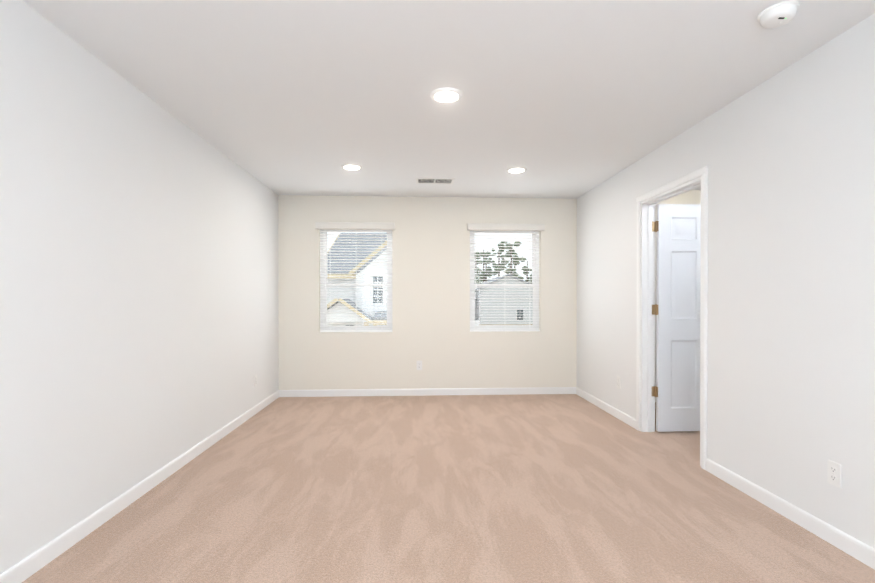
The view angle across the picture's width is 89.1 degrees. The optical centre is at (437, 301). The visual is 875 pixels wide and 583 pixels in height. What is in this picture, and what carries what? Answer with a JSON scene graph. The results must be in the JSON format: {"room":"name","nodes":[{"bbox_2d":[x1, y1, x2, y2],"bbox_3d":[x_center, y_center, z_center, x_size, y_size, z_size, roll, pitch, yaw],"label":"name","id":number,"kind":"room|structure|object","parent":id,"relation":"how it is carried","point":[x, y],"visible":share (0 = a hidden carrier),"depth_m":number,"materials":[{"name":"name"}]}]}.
{"room":"empty bedroom","nodes":[
{"label":"empty bedroom","id":0,"kind":"room"},
{"bbox_2d":[0,0,278,573],"bbox_3d":[-1.820,-0.050,2.098,0.120,2.440,6.860,0,0,-3],"label":"wall","id":1,"kind":"structure","parent":0,"point":[139,341],"depth_m":2.38,"materials":[{"name":"paint"}]},
{"bbox_2d":[0,390,278,582],"bbox_3d":[-1.753,1.128,2.093,0.013,0.084,6.590,0,0,-3],"label":"baseboard","id":2,"kind":"structure","parent":1,"relation":"attached to","point":[33,563],"depth_m":2.40,"materials":[{"name":"white wood"}]},
{"bbox_2d":[278,195,576,389],"bbox_3d":[-0.036,-0.069,5.547,3.790,2.440,0.150,0,0,-3],"label":"wall","id":3,"kind":"structure","parent":0,"point":[431,292],"depth_m":5.47,"materials":[{"name":"paint"}]},
{"bbox_2d":[320,230,391,329],"bbox_3d":[-1.002,-0.287,5.538,0.890,1.323,0.068,0,0,-3],"label":"window","id":4,"kind":"structure","parent":3,"relation":"in","point":[323,305],"depth_m":5.52,"materials":[{"name":"white plastic"}]},
{"bbox_2d":[315,222,394,331],"bbox_3d":[-0.997,-0.296,5.424,0.950,1.330,0.120,0,0,-3],"label":"window blind","id":5,"kind":"object","parent":4,"relation":"attached to","point":[330,226],"visible":1,"depth_m":5.44,"materials":[{"name":"white plastic"}]},
{"bbox_2d":[417,361,421,369],"bbox_3d":[-0.222,0.782,5.463,0.070,0.114,0.008,0,0,-3],"label":"electrical outlet","id":6,"kind":"object","parent":3,"relation":"attached to","point":[419,365],"visible":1,"depth_m":5.46,"materials":[{"name":"white plastic"}]},
{"bbox_2d":[279,387,575,396],"bbox_3d":[-0.091,1.110,5.469,3.670,0.084,0.013,0,0,-3],"label":"baseboard","id":7,"kind":"structure","parent":3,"relation":"attached to","point":[422,392],"depth_m":5.46,"materials":[{"name":"white wood"}]},
{"bbox_2d":[470,231,538,331],"bbox_3d":[0.838,-0.287,5.631,0.890,1.323,0.068,0,0,-3],"label":"window","id":8,"kind":"structure","parent":3,"relation":"in","point":[535,313],"depth_m":5.62,"materials":[{"name":"white plastic"}]},
{"bbox_2d":[467,223,544,331],"bbox_3d":[0.844,-0.296,5.517,0.950,1.330,0.120,0,0,-3],"label":"window blind","id":9,"kind":"object","parent":8,"relation":"attached to","point":[500,227],"visible":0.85,"depth_m":5.54,"materials":[{"name":"white plastic"}]},
{"bbox_2d":[22,394,874,582],"bbox_3d":[0.837,1.219,2.238,5.440,0.100,6.860,0,0,-3],"label":"floor","id":10,"kind":"structure","parent":0,"point":[550,488],"depth_m":2.49,"materials":[{"name":"carpet"}]},
{"bbox_2d":[22,0,874,198],"bbox_3d":[0.837,-1.321,2.225,5.440,0.100,6.860,0,0,-3],"label":"ceiling","id":11,"kind":"structure","parent":0,"point":[569,99],"depth_m":2.50,"materials":[{"name":"paint"}]},
{"bbox_2d":[341,163,361,169],"bbox_3d":[-0.812,-1.273,4.208,0.198,0.016,0.198,0,0,-3],"label":"recessed light","id":12,"kind":"object","parent":11,"relation":"in","point":[350,166],"visible":1,"depth_m":4.17,"materials":[{"name":"white plastic"}]},
{"bbox_2d":[416,178,454,183],"bbox_3d":[-0.028,-1.280,4.715,0.400,0.008,0.210,0,0,-3],"label":"ceiling vent","id":13,"kind":"object","parent":11,"relation":"in","point":[434,180],"visible":1,"depth_m":4.70,"materials":[{"name":"white metal"}]},
{"bbox_2d":[430,87,462,102],"bbox_3d":[0.055,-1.265,2.737,0.198,0.016,0.198,0,0,-3],"label":"recessed light","id":14,"kind":"object","parent":11,"relation":"in","point":[446,95],"visible":1,"depth_m":2.71,"materials":[{"name":"white plastic"}]},
{"bbox_2d":[506,167,526,172],"bbox_3d":[0.766,-1.274,4.311,0.198,0.016,0.198,0,0,-3],"label":"recessed light","id":15,"kind":"object","parent":11,"relation":"in","point":[516,169],"visible":0.98,"depth_m":4.28,"materials":[{"name":"white plastic"}]},
{"bbox_2d":[757,1,799,28],"bbox_3d":[1.492,-1.246,1.948,0.148,0.046,0.148,0,0,-3],"label":"smoke detector","id":16,"kind":"object","parent":11,"relation":"attached to","point":[778,14],"visible":1,"depth_m":1.92,"materials":[{"name":"white plastic"}]},
{"bbox_2d":[655,190,700,385],"bbox_3d":[2.587,-0.067,5.173,1.410,2.440,0.120,0,0,-3],"label":"wall","id":17,"kind":"structure","parent":0,"point":[691,197],"depth_m":5.12,"materials":[{"name":"paint"}]},
{"bbox_2d":[577,13,874,548],"bbox_3d":[1.966,-0.051,2.273,0.120,2.440,6.590,0,0,-3],"label":"wall","id":18,"kind":"structure","parent":0,"point":[787,155],"depth_m":2.45,"materials":[{"name":"paint"}]},
{"bbox_2d":[636,165,707,469],"bbox_3d":[1.894,0.109,3.555,0.137,2.106,0.964,0,0,-3],"label":"door frame","id":19,"kind":"structure","parent":18,"relation":"in","point":[648,215],"depth_m":3.95,"materials":[{"name":"white wood"}]},
{"bbox_2d":[652,204,700,431],"bbox_3d":[2.326,0.143,3.960,0.859,2.010,0.159,0,0,-3],"label":"door","id":20,"kind":"structure","parent":18,"relation":"in","point":[676,312],"depth_m":3.94,"materials":[{"name":"white paint"}]},
{"bbox_2d":[576,387,874,569],"bbox_3d":[1.900,1.127,2.276,0.013,0.084,6.590,0,0,-3],"label":"baseboard","id":21,"kind":"structure","parent":18,"relation":"attached to","point":[862,552],"depth_m":2.42,"materials":[{"name":"white wood"}]},
{"bbox_2d":[827,460,841,488],"bbox_3d":[1.909,0.829,2.140,0.008,0.114,0.070,0,0,-3],"label":"electrical outlet","id":22,"kind":"object","parent":18,"relation":"attached to","point":[834,473],"visible":1,"depth_m":2.13,"materials":[{"name":"white plastic"}]},
{"label":"outside","id":23,"kind":"structure","parent":0,"visible":0},
{"bbox_2d":[479,324,531,324],"bbox_3d":[10.664,3.555,88.743,190.000,1.300,163.500,0,0,-3],"label":"ground","id":24,"kind":"structure","parent":23,"point":[505,324],"depth_m":59.87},
{"bbox_2d":[327,233,386,325],"bbox_3d":[-2.443,0.560,19.820,4.089,7.430,11.734,0,0,-3],"label":"house","id":25,"kind":"structure","parent":24,"relation":"on","point":[339,318],"depth_m":15.19,"materials":[{"name":"white"}]},
{"bbox_2d":[475,252,484,283],"bbox_3d":[6.346,-4.151,83.766,5.290,14.166,4.889,0,0,-3],"label":"tree","id":26,"kind":"object","parent":24,"relation":"on","point":[478,271],"depth_m":82.84,"materials":[{"name":"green plant"}]},
{"bbox_2d":[475,252,486,283],"bbox_3d":[7.778,-3.547,87.969,3.984,12.913,5.015,0,0,-3],"label":"tree","id":27,"kind":"object","parent":24,"relation":"on","point":[476,266],"depth_m":87.57,"materials":[{"name":"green plant"}]},
{"bbox_2d":[476,248,494,281],"bbox_3d":[9.746,-4.038,91.488,4.962,13.857,5.031,0,0,-3],"label":"tree","id":28,"kind":"object","parent":24,"relation":"on","point":[483,272],"depth_m":91.44,"materials":[{"name":"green plant"}]},
{"bbox_2d":[482,252,497,281],"bbox_3d":[11.054,-3.885,94.626,4.545,13.517,5.053,0,0,-3],"label":"tree","id":29,"kind":"object","parent":24,"relation":"on","point":[494,273],"depth_m":93.72,"materials":[{"name":"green plant"}]},
{"bbox_2d":[488,248,505,275],"bbox_3d":[12.612,-4.173,91.291,4.741,14.128,5.605,0,0,-3],"label":"tree","id":30,"kind":"object","parent":24,"relation":"on","point":[493,262],"depth_m":90.99,"materials":[{"name":"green plant"}]},
{"bbox_2d":[475,274,531,323],"bbox_3d":[9.383,-0.382,66.380,8.548,6.814,12.800,0,0,-3],"label":"house","id":31,"kind":"structure","parent":24,"relation":"on","point":[517,294],"depth_m":60.39,"materials":[{"name":"white"}]},
{"bbox_2d":[497,244,517,267],"bbox_3d":[15.036,-4.815,93.036,5.573,15.393,5.105,0,0,-3],"label":"tree","id":32,"kind":"object","parent":24,"relation":"on","point":[508,255],"depth_m":93.06,"materials":[{"name":"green plant"}]},
{"bbox_2d":[498,242,522,278],"bbox_3d":[14.021,-4.344,84.263,4.896,14.547,4.132,0,0,-3],"label":"tree","id":33,"kind":"object","parent":24,"relation":"on","point":[507,262],"depth_m":84.15,"materials":[{"name":"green plant"}]},
{"bbox_2d":[506,253,524,275],"bbox_3d":[16.721,-4.093,96.408,4.700,13.913,4.980,0,0,-3],"label":"tree","id":34,"kind":"object","parent":24,"relation":"on","point":[514,263],"depth_m":95.85,"materials":[{"name":"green plant"}]},
{"bbox_2d":[514,258,531,283],"bbox_3d":[19.036,-3.305,95.131,5.501,12.352,4.480,0,0,-3],"label":"tree","id":35,"kind":"object","parent":24,"relation":"on","point":[525,273],"depth_m":94.89,"materials":[{"name":"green plant"}]}
]}

